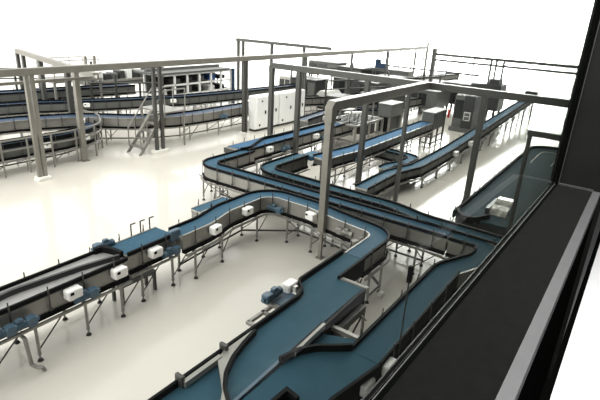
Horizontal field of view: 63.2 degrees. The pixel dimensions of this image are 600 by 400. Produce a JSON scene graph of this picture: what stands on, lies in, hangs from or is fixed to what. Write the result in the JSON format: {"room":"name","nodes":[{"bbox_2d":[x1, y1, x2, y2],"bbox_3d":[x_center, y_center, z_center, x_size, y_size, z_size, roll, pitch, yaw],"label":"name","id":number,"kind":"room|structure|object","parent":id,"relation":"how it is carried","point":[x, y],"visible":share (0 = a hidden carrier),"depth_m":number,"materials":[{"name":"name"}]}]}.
{"room":"factory floor","nodes":[
{"label":"factory floor","id":0,"kind":"room"},
{"bbox_2d":[0,33,579,399],"bbox_3d":[-2.505,-18.234,64.407,109.000,0.300,134.000,17,25,32],"label":"floor","id":1,"kind":"structure","parent":0,"point":[135,356],"depth_m":15.11,"materials":[{"name":"white concrete"}]},
{"bbox_2d":[0,61,93,88],"bbox_3d":[-14.851,-6.198,26.828,6.560,2.850,0.124,-5,23,-21],"label":"gantry","id":2,"kind":"object","parent":1,"relation":"on","point":[14,78],"visible":0.06,"depth_m":26.44,"materials":[{"name":"metal"}]},
{"bbox_2d":[0,68,35,78],"bbox_3d":[-14.813,-6.881,26.566,6.435,0.584,0.094,-5,23,-21],"label":"cable tray","id":3,"kind":"object","parent":2,"relation":"on","point":[0,68],"depth_m":26.29,"materials":[{"name":"metal"}]},
{"bbox_2d":[0,49,98,161],"bbox_3d":[-11.173,-4.306,21.235,5.296,3.700,14.288,-3,22,-15],"label":"frame","id":4,"kind":"object","parent":1,"relation":"on","point":[75,79],"visible":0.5,"depth_m":19.51,"materials":[{"name":"silver metal"}]},
{"bbox_2d":[0,110,103,177],"bbox_3d":[-10.664,-1.862,18.253,3.136,1.325,9.863,9,22,15],"label":"conveyor","id":5,"kind":"object","parent":1,"relation":"on","point":[11,149],"visible":0.73,"depth_m":18.56,"materials":[{"name":"grey metal"}]},
{"bbox_2d":[0,83,136,114],"bbox_3d":[-13.797,-5.113,25.758,10.646,1.620,1.145,-17,29,-42],"label":"conveyor","id":6,"kind":"object","parent":1,"relation":"on","point":[13,95],"visible":0.41,"depth_m":26.41,"materials":[{"name":"grey metal"}]},
{"bbox_2d":[36,56,103,113],"bbox_3d":[-12.417,-6.070,26.468,1.700,3.119,2.800,17,25,32],"label":"platform","id":7,"kind":"object","parent":1,"relation":"on","point":[100,79],"visible":0.38,"depth_m":26.00,"materials":[{"name":"silver metal"}]},
{"bbox_2d":[0,238,142,363],"bbox_3d":[-5.011,2.169,8.481,1.140,1.375,4.988,17,25,32],"label":"conveyor","id":8,"kind":"object","parent":1,"relation":"on","point":[27,301],"visible":1,"depth_m":8.85,"materials":[{"name":"silver metal"}]},
{"bbox_2d":[20,335,46,371],"bbox_3d":[-4.555,2.600,8.296,0.420,0.716,0.100,6,21,9],"label":"drain pipe","id":9,"kind":"object","parent":8,"relation":"attached to","point":[24,338],"visible":0.99,"depth_m":8.31,"materials":[{"name":"silver metal"}]},
{"bbox_2d":[80,56,163,97],"bbox_3d":[-11.070,-7.821,31.536,1.620,2.900,6.900,17,25,32],"label":"module line","id":10,"kind":"object","parent":1,"relation":"on","point":[123,75],"visible":0.42,"depth_m":30.50,"materials":[{"name":"silver metal"}]},
{"bbox_2d":[0,101,248,144],"bbox_3d":[-7.980,-3.362,22.377,17.100,1.370,2.743,-13,26,-36],"label":"conveyor","id":11,"kind":"object","parent":1,"relation":"on","point":[17,124],"visible":0.69,"depth_m":21.80,"materials":[{"name":"silver metal"}]},
{"bbox_2d":[90,74,163,113],"bbox_3d":[-9.576,-5.809,27.273,3.898,2.350,0.124,-6,23,-22],"label":"gantry","id":12,"kind":"object","parent":1,"relation":"on","point":[115,82],"visible":0.62,"depth_m":26.98,"materials":[{"name":"metal"}]},
{"bbox_2d":[91,82,157,92],"bbox_3d":[-9.551,-6.259,27.100,3.774,0.584,0.094,-6,23,-22],"label":"cable tray","id":13,"kind":"object","parent":12,"relation":"on","point":[116,91],"depth_m":26.96,"materials":[{"name":"metal"}]},
{"bbox_2d":[111,267,156,305],"bbox_3d":[-3.629,1.865,10.697,0.360,0.500,0.900,17,25,32],"label":"frame","id":14,"kind":"object","parent":1,"relation":"on","point":[147,274],"visible":0.53,"depth_m":10.65,"materials":[{"name":"metal"}]},
{"bbox_2d":[116,267,154,287],"bbox_3d":[-3.614,1.670,10.620,0.350,0.080,0.900,17,25,32],"label":"shelf","id":15,"kind":"object","parent":14,"relation":"attached to","point":[150,272],"depth_m":10.61,"materials":[{"name":"grey metal"}]},
{"bbox_2d":[110,216,185,301],"bbox_3d":[-3.315,1.265,10.914,1.014,1.496,1.716,17,25,32],"label":"conveyor","id":16,"kind":"object","parent":1,"relation":"on","point":[146,248],"visible":0.9,"depth_m":10.56,"materials":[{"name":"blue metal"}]},
{"bbox_2d":[0,83,295,116],"bbox_3d":[-7.836,-5.349,27.582,22.219,1.370,2.138,-15,27,-39],"label":"conveyor","id":17,"kind":"object","parent":1,"relation":"on","point":[16,108],"visible":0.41,"depth_m":25.86,"materials":[{"name":"grey metal"}]},
{"bbox_2d":[127,86,185,155],"bbox_3d":[-6.663,-3.644,21.655,1.730,2.628,2.677,17,25,32],"label":"steps","id":18,"kind":"structure","parent":1,"relation":"on","point":[167,109],"depth_m":21.23,"materials":[{"name":"silver metal"}]},
{"bbox_2d":[134,64,234,109],"bbox_3d":[-7.110,-7.198,31.040,1.950,2.500,6.600,17,25,32],"label":"machine","id":19,"kind":"object","parent":1,"relation":"on","point":[197,78],"visible":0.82,"depth_m":30.59,"materials":[{"name":"white metal"}]},
{"bbox_2d":[191,193,227,248],"bbox_3d":[-2.321,0.590,13.008,0.610,1.360,1.219,17,25,32],"label":"conveyor","id":20,"kind":"object","parent":1,"relation":"on","point":[202,207],"visible":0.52,"depth_m":12.70,"materials":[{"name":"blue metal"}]},
{"bbox_2d":[0,42,429,181],"bbox_3d":[-0.299,-6.674,28.274,0.320,4.200,39.760,17,25,32],"label":"frame","id":21,"kind":"object","parent":1,"relation":"on","point":[28,73],"visible":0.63,"depth_m":20.40,"materials":[{"name":"silver metal"}]},
{"bbox_2d":[34,175,51,181],"bbox_3d":[-9.150,-0.797,17.380,0.400,0.120,0.440,17,25,32],"label":"concrete pad","id":22,"kind":"object","parent":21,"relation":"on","point":[44,178],"visible":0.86,"depth_m":17.25,"materials":[{"name":"white concrete"}]},
{"bbox_2d":[151,148,168,153],"bbox_3d":[-6.135,-2.168,21.388,0.400,0.120,0.720,17,25,32],"label":"concrete pad","id":23,"kind":"object","parent":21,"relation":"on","point":[160,150],"visible":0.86,"depth_m":21.21,"materials":[{"name":"white concrete"}]},
{"bbox_2d":[148,249,368,399],"bbox_3d":[-0.600,2.673,7.787,1.493,1.385,6.900,17,25,32],"label":"conveyor","id":24,"kind":"object","parent":1,"relation":"on","point":[327,295],"visible":0.87,"depth_m":7.93,"materials":[{"name":"rubber"}]},
{"bbox_2d":[273,292,300,305],"bbox_3d":[-0.256,1.813,8.856,0.380,0.060,0.440,17,25,32],"label":"shelf","id":25,"kind":"object","parent":24,"relation":"attached to","point":[284,297],"depth_m":8.84,"materials":[{"name":"blue metal"}]},
{"bbox_2d":[333,304,365,336],"bbox_3d":[0.892,2.151,8.756,0.120,0.140,1.000,17,25,32],"label":"support frame","id":26,"kind":"object","parent":24,"relation":"on","point":[357,312],"depth_m":8.75,"materials":[{"name":"grey metal"}]},
{"bbox_2d":[248,93,278,131],"bbox_3d":[-1.911,-4.750,26.311,0.600,1.850,1.950,17,25,32],"label":"tall cabinet","id":27,"kind":"object","parent":1,"relation":"on","point":[258,104],"visible":0.77,"depth_m":25.75,"materials":[{"name":"white metal"}]},
{"bbox_2d":[168,187,390,303],"bbox_3d":[-0.325,1.147,11.843,4.580,1.360,3.954,17,25,32],"label":"conveyor","id":28,"kind":"object","parent":1,"relation":"on","point":[365,238],"visible":0.9,"depth_m":12.25,"materials":[{"name":"silver metal"}]},
{"bbox_2d":[236,38,331,88],"bbox_3d":[-1.386,-8.680,33.492,7.960,4.100,0.320,17,25,32],"label":"frame","id":29,"kind":"object","parent":1,"relation":"on","point":[272,43],"visible":0.44,"depth_m":33.35,"materials":[{"name":"silver metal"}]},
{"bbox_2d":[279,74,295,84],"bbox_3d":[-0.608,-9.296,39.182,1.800,1.260,1.500,17,25,32],"label":"machine","id":30,"kind":"object","parent":1,"relation":"on","point":[285,79],"visible":0.2,"depth_m":38.73,"materials":[{"name":"metal"}]},
{"bbox_2d":[224,118,353,172],"bbox_3d":[-0.139,-2.365,21.029,1.379,1.360,7.785,17,25,32],"label":"conveyor","id":31,"kind":"object","parent":1,"relation":"on","point":[266,146],"visible":0.73,"depth_m":19.89,"materials":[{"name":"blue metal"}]},
{"bbox_2d":[274,89,304,125],"bbox_3d":[-0.606,-5.343,28.046,0.600,1.850,2.450,17,25,32],"label":"tall cabinet","id":32,"kind":"object","parent":1,"relation":"on","point":[286,108],"visible":0.68,"depth_m":27.50,"materials":[{"name":"white metal"}]},
{"bbox_2d":[291,76,328,94],"bbox_3d":[0.683,-7.930,35.175,2.200,1.710,1.700,17,25,32],"label":"machine","id":33,"kind":"object","parent":1,"relation":"on","point":[314,85],"visible":0.27,"depth_m":34.21,"materials":[{"name":"metal"}]},
{"bbox_2d":[242,325,380,399],"bbox_3d":[-0.351,3.254,6.343,1.244,1.360,4.662,17,25,32],"label":"conveyor","id":34,"kind":"object","parent":1,"relation":"on","point":[327,368],"visible":0.93,"depth_m":7.00,"materials":[{"name":"rubber"}]},
{"bbox_2d":[199,147,453,274],"bbox_3d":[0.601,0.021,14.914,8.710,1.360,2.796,17,25,32],"label":"conveyor","id":35,"kind":"object","parent":1,"relation":"on","point":[224,169],"visible":0.66,"depth_m":13.53,"materials":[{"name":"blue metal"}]},
{"bbox_2d":[308,59,347,76],"bbox_3d":[2.401,-11.227,43.393,3.100,2.160,1.700,17,25,32],"label":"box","id":36,"kind":"object","parent":1,"relation":"on","point":[316,62],"visible":0.36,"depth_m":42.57,"materials":[{"name":"metal"}]},
{"bbox_2d":[316,90,340,109],"bbox_3d":[1.857,-6.434,31.806,0.900,1.450,1.620,17,25,32],"label":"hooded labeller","id":37,"kind":"object","parent":1,"relation":"on","point":[321,93],"visible":0.24,"depth_m":31.22,"materials":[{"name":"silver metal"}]},
{"bbox_2d":[305,92,358,112],"bbox_3d":[2.661,-6.401,32.044,10.811,1.220,1.266,-11,25,-32],"label":"conveyor","id":38,"kind":"object","parent":1,"relation":"on","point":[311,100],"visible":0.13,"depth_m":30.57,"materials":[{"name":"silver metal"}]},
{"bbox_2d":[290,61,373,88],"bbox_3d":[2.424,-9.210,37.449,6.327,2.650,0.126,2,21,-3],"label":"gantry","id":39,"kind":"object","parent":1,"relation":"on","point":[312,61],"visible":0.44,"depth_m":37.19,"materials":[{"name":"metal"}]},
{"bbox_2d":[292,66,372,74],"bbox_3d":[2.456,-9.799,37.223,6.201,0.584,0.093,2,21,-3],"label":"cable tray","id":40,"kind":"object","parent":39,"relation":"on","point":[307,66],"depth_m":37.18,"materials":[{"name":"metal"}]},
{"bbox_2d":[325,93,352,103],"bbox_3d":[2.603,-5.537,29.489,1.700,1.510,1.500,17,25,32],"label":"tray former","id":41,"kind":"object","parent":1,"relation":"on","point":[335,95],"visible":0.15,"depth_m":29.12,"materials":[{"name":"metal"}]},
{"bbox_2d":[300,106,378,127],"bbox_3d":[1.909,-4.050,25.524,6.046,1.420,1.937,-15,27,-39],"label":"conveyor","id":42,"kind":"object","parent":1,"relation":"on","point":[312,117],"visible":0.28,"depth_m":24.24,"materials":[{"name":"black plastic"}]},
{"bbox_2d":[332,77,350,93],"bbox_3d":[3.481,-8.269,36.392,1.700,1.760,1.600,17,25,32],"label":"machine","id":43,"kind":"object","parent":1,"relation":"on","point":[339,84],"visible":0.19,"depth_m":35.72,"materials":[{"name":"silver metal"}]},
{"bbox_2d":[322,102,383,144],"bbox_3d":[2.721,-4.069,24.194,1.780,2.570,2.880,17,25,32],"label":"machine","id":44,"kind":"object","parent":1,"relation":"on","point":[355,116],"visible":0.44,"depth_m":24.04,"materials":[{"name":"silver metal"}]},
{"bbox_2d":[344,111,361,112],"bbox_3d":[2.621,-4.310,23.928,0.900,0.200,0.260,17,25,32],"label":"tray","id":45,"kind":"object","parent":44,"relation":"on","point":[347,111],"depth_m":23.86,"materials":[{"name":"white plastic"}]},
{"bbox_2d":[337,65,370,73],"bbox_3d":[4.523,-10.335,41.582,2.500,2.010,1.700,17,25,32],"label":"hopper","id":46,"kind":"object","parent":1,"relation":"on","point":[338,66],"visible":0.27,"depth_m":40.84,"materials":[{"name":"metal"}]},
{"bbox_2d":[302,119,433,184],"bbox_3d":[3.567,-2.180,21.082,1.449,1.360,9.502,19,26,35],"label":"conveyor","id":47,"kind":"object","parent":1,"relation":"on","point":[344,155],"visible":0.64,"depth_m":19.82,"materials":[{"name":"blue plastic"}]},
{"bbox_2d":[350,81,389,93],"bbox_3d":[4.806,-7.236,33.608,2.100,1.960,2.100,17,25,32],"label":"machine","id":48,"kind":"object","parent":1,"relation":"on","point":[354,84],"visible":0.15,"depth_m":32.76,"materials":[{"name":"metal"}]},
{"bbox_2d":[315,81,429,259],"bbox_3d":[2.324,-1.160,14.382,0.320,4.120,6.020,17,25,32],"label":"frame","id":49,"kind":"object","parent":1,"relation":"on","point":[332,106],"visible":0.84,"depth_m":12.39,"materials":[{"name":"silver metal"}]},
{"bbox_2d":[377,290,384,297],"bbox_3d":[1.865,2.164,11.239,0.150,0.120,0.150,17,25,32],"label":"box","id":50,"kind":"object","parent":1,"relation":"on","point":[380,293],"visible":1,"depth_m":11.19,"materials":[{"name":"white plastic"}]},
{"bbox_2d":[260,152,503,258],"bbox_3d":[1.566,0.340,14.221,2.560,1.360,8.810,-12,26,-35],"label":"conveyor","id":51,"kind":"object","parent":1,"relation":"on","point":[286,168],"visible":0.48,"depth_m":13.88,"materials":[{"name":"rubber"}]},
{"bbox_2d":[324,71,440,110],"bbox_3d":[5.692,-7.011,32.045,10.089,2.750,0.116,-11,25,-32],"label":"gantry","id":52,"kind":"object","parent":1,"relation":"on","point":[423,77],"visible":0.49,"depth_m":30.27,"materials":[{"name":"metal"}]},
{"bbox_2d":[326,76,440,89],"bbox_3d":[5.727,-7.647,31.801,9.973,0.583,0.096,-11,25,-32],"label":"cable tray","id":53,"kind":"object","parent":52,"relation":"on","point":[423,77],"depth_m":30.59,"materials":[{"name":"metal"}]},
{"bbox_2d":[360,89,405,115],"bbox_3d":[5.166,-5.907,30.613,2.100,1.660,2.400,17,25,32],"label":"machine","id":54,"kind":"object","parent":1,"relation":"on","point":[400,98],"visible":0.21,"depth_m":30.16,"materials":[{"name":"metal"}]},
{"bbox_2d":[361,59,414,79],"bbox_3d":[7.304,-10.433,41.273,4.500,2.700,1.300,17,25,32],"label":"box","id":55,"kind":"object","parent":1,"relation":"on","point":[379,68],"visible":0.49,"depth_m":40.75,"materials":[{"name":"metal"}]},
{"bbox_2d":[375,100,404,133],"bbox_3d":[4.856,-4.392,26.434,0.810,1.790,1.560,17,25,32],"label":"machine","id":56,"kind":"object","parent":1,"relation":"on","point":[390,110],"visible":0.84,"depth_m":25.96,"materials":[{"name":"grey metal"}]},
{"bbox_2d":[378,116,390,131],"bbox_3d":[4.492,-4.018,25.953,0.670,0.800,0.020,17,25,32],"label":"curtain","id":57,"kind":"object","parent":56,"relation":"hanging from","point":[387,121],"depth_m":25.86,"materials":[{"name":"black plastic"}]},
{"bbox_2d":[357,96,426,116],"bbox_3d":[6.139,-6.005,31.512,11.401,1.220,1.565,-15,28,-40],"label":"conveyor","id":58,"kind":"object","parent":1,"relation":"on","point":[415,102],"visible":0.18,"depth_m":31.95,"materials":[{"name":"silver metal"}]},
{"bbox_2d":[379,74,406,87],"bbox_3d":[6.667,-8.297,36.644,2.000,1.960,1.900,17,25,32],"label":"machine","id":59,"kind":"object","parent":1,"relation":"on","point":[395,76],"visible":0.08,"depth_m":36.29,"materials":[{"name":"metal"}]},
{"bbox_2d":[372,148,417,172],"bbox_3d":[3.436,-1.369,19.507,2.236,0.960,2.848,17,25,32],"label":"conveyor","id":60,"kind":"object","parent":1,"relation":"on","point":[392,155],"visible":0.39,"depth_m":19.93,"materials":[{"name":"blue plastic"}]},
{"bbox_2d":[397,265,413,357],"bbox_3d":[1.578,2.187,7.668,0.154,2.600,0.154,17,25,32],"label":"pole","id":61,"kind":"object","parent":1,"relation":"on","point":[411,267],"visible":0.91,"depth_m":7.35,"materials":[{"name":"metal"}]},
{"bbox_2d":[266,62,569,200],"bbox_3d":[3.132,-2.273,17.429,11.010,4.100,0.320,17,25,32],"label":"frame","id":62,"kind":"object","parent":1,"relation":"on","point":[368,78],"visible":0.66,"depth_m":17.05,"materials":[{"name":"silver metal"}]},
{"bbox_2d":[351,230,494,377],"bbox_3d":[2.690,2.157,9.643,1.339,1.360,5.740,17,25,32],"label":"conveyor","id":63,"kind":"object","parent":1,"relation":"on","point":[379,343],"visible":0.55,"depth_m":8.92,"materials":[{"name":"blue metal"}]},
{"bbox_2d":[377,45,478,81],"bbox_3d":[11.869,-12.639,46.424,10.300,3.600,0.200,17,25,32],"label":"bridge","id":64,"kind":"object","parent":1,"relation":"on","point":[400,56],"visible":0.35,"depth_m":46.14,"materials":[{"name":"metal"}]},
{"bbox_2d":[409,89,450,111],"bbox_3d":[8.896,-6.862,33.641,2.100,1.660,2.700,17,25,32],"label":"machine","id":65,"kind":"object","parent":1,"relation":"on","point":[430,99],"visible":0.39,"depth_m":32.44,"materials":[{"name":"metal"}]},
{"bbox_2d":[421,79,444,83],"bbox_3d":[10.385,-8.432,37.952,1.600,1.660,1.900,17,25,32],"label":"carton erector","id":66,"kind":"object","parent":1,"relation":"on","point":[434,80],"visible":0.03,"depth_m":37.47,"materials":[{"name":"metal"}]},
{"bbox_2d":[419,107,449,145],"bbox_3d":[6.990,-3.835,25.415,0.810,1.700,1.890,17,25,32],"label":"tunnel","id":67,"kind":"object","parent":1,"relation":"on","point":[437,115],"visible":0.8,"depth_m":24.95,"materials":[{"name":"grey metal"}]},
{"bbox_2d":[413,73,457,80],"bbox_3d":[9.224,-9.980,42.046,15.655,1.420,1.922,-14,27,-38],"label":"conveyor","id":68,"kind":"object","parent":1,"relation":"on","point":[448,77],"visible":0.15,"depth_m":45.02,"materials":[{"name":"silver metal"}]},
{"bbox_2d":[355,101,532,196],"bbox_3d":[8.775,-3.326,24.497,1.174,1.592,22.760,17,25,32],"label":"conveyor","id":69,"kind":"object","parent":1,"relation":"on","point":[381,181],"visible":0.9,"depth_m":20.14,"materials":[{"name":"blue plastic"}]},
{"bbox_2d":[442,80,472,107],"bbox_3d":[11.678,-7.522,35.345,2.100,1.960,2.100,17,25,32],"label":"machine","id":70,"kind":"object","parent":1,"relation":"on","point":[452,82],"visible":0.31,"depth_m":34.70,"materials":[{"name":"metal"}]},
{"bbox_2d":[448,93,481,132],"bbox_3d":[9.966,-5.311,28.924,1.280,2.250,2.250,17,25,32],"label":"case packer","id":71,"kind":"object","parent":1,"relation":"on","point":[466,107],"visible":0.67,"depth_m":28.16,"materials":[{"name":"grey metal"}]},
{"bbox_2d":[463,113,469,119],"bbox_3d":[9.551,-4.777,27.975,0.290,0.390,0.015,17,25,32],"label":"control panel","id":72,"kind":"object","parent":71,"relation":"attached to","point":[466,116],"depth_m":27.97,"materials":[{"name":"white plastic"}]},
{"bbox_2d":[471,58,515,116],"bbox_3d":[13.132,-7.625,33.178,2.600,3.850,1.600,17,25,32],"label":"tower","id":73,"kind":"object","parent":1,"relation":"on","point":[494,105],"visible":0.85,"depth_m":32.66,"materials":[{"name":"metal"}]},
{"bbox_2d":[428,48,577,81],"bbox_3d":[14.726,-7.327,32.210,13.080,4.150,0.320,17,25,32],"label":"frame","id":74,"kind":"object","parent":1,"relation":"on","point":[434,52],"visible":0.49,"depth_m":32.70,"materials":[{"name":"silver metal"}]},
{"bbox_2d":[452,144,557,235],"bbox_3d":[7.660,-0.293,16.691,1.770,1.320,10.548,17,25,32],"label":"conveyor","id":75,"kind":"object","parent":1,"relation":"on","point":[541,159],"visible":0.64,"depth_m":15.06,"materials":[{"name":"rubber"}]},
{"bbox_2d":[485,196,512,217],"bbox_3d":[5.530,0.170,13.443,0.540,0.240,1.050,17,25,32],"label":"hood","id":76,"kind":"object","parent":75,"relation":"on","point":[500,206],"visible":0.89,"depth_m":13.27,"materials":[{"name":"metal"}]},
{"bbox_2d":[522,90,538,118],"bbox_3d":[15.702,-6.512,33.441,0.750,1.850,0.600,17,25,32],"label":"box","id":77,"kind":"object","parent":1,"relation":"on","point":[527,91],"visible":0.47,"depth_m":33.09,"materials":[{"name":"metal"}]},
{"bbox_2d":[506,129,560,233],"bbox_3d":[5.092,0.633,10.215,1.620,4.040,0.320,17,25,32],"label":"frame","id":78,"kind":"object","parent":1,"relation":"on","point":[531,133],"visible":0.63,"depth_m":10.02,"materials":[{"name":"silver metal"}]},
{"bbox_2d":[550,245,599,399],"bbox_3d":[-0.756,1.884,-0.436,0.211,0.068,12.338,17,25,32],"label":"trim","id":79,"kind":"structure","parent":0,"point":[578,378],"depth_m":2.58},
{"bbox_2d":[561,213,599,342],"bbox_3d":[12.379,-6.909,16.074,0.607,14.694,75.020,17,25,32],"label":"wall","id":80,"kind":"structure","parent":0,"point":[597,228],"depth_m":2.76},
{"bbox_2d":[361,0,599,399],"bbox_3d":[-1.649,0.574,-1.821,0.208,3.286,9.863,17,25,33],"label":"window","id":81,"kind":"structure","parent":80,"relation":"in","point":[388,379],"depth_m":1.92,"materials":[{"name":"grey metal"}]},
{"bbox_2d":[381,185,591,399],"bbox_3d":[-1.738,1.223,-1.644,0.314,0.043,9.684,17,25,32],"label":"trim","id":82,"kind":"structure","parent":80,"relation":"attached to","point":[471,355],"depth_m":1.10,"materials":[{"name":"laminate"}]},
{"bbox_2d":[495,191,599,399],"bbox_3d":[-0.830,0.914,-0.712,0.028,0.045,12.338,17,25,32],"label":"trim","id":83,"kind":"structure","parent":80,"relation":"attached to","point":[513,383],"depth_m":1.12,"materials":[{"name":"grey metal"}]},
{"bbox_2d":[517,208,599,399],"bbox_3d":[-0.837,1.380,-0.547,0.059,0.980,12.338,17,25,32],"label":"baseboard","id":84,"kind":"structure","parent":80,"relation":"attached to","point":[536,386],"depth_m":1.81,"materials":[{"name":"black"}]},
{"bbox_2d":[549,181,592,191],"bbox_3d":[1.131,-0.058,2.037,0.164,0.007,0.009,17,25,32],"label":"trim","id":85,"kind":"structure","parent":80,"relation":"attached to","point":[553,182],"depth_m":2.03,"materials":[{"name":"grey metal"}]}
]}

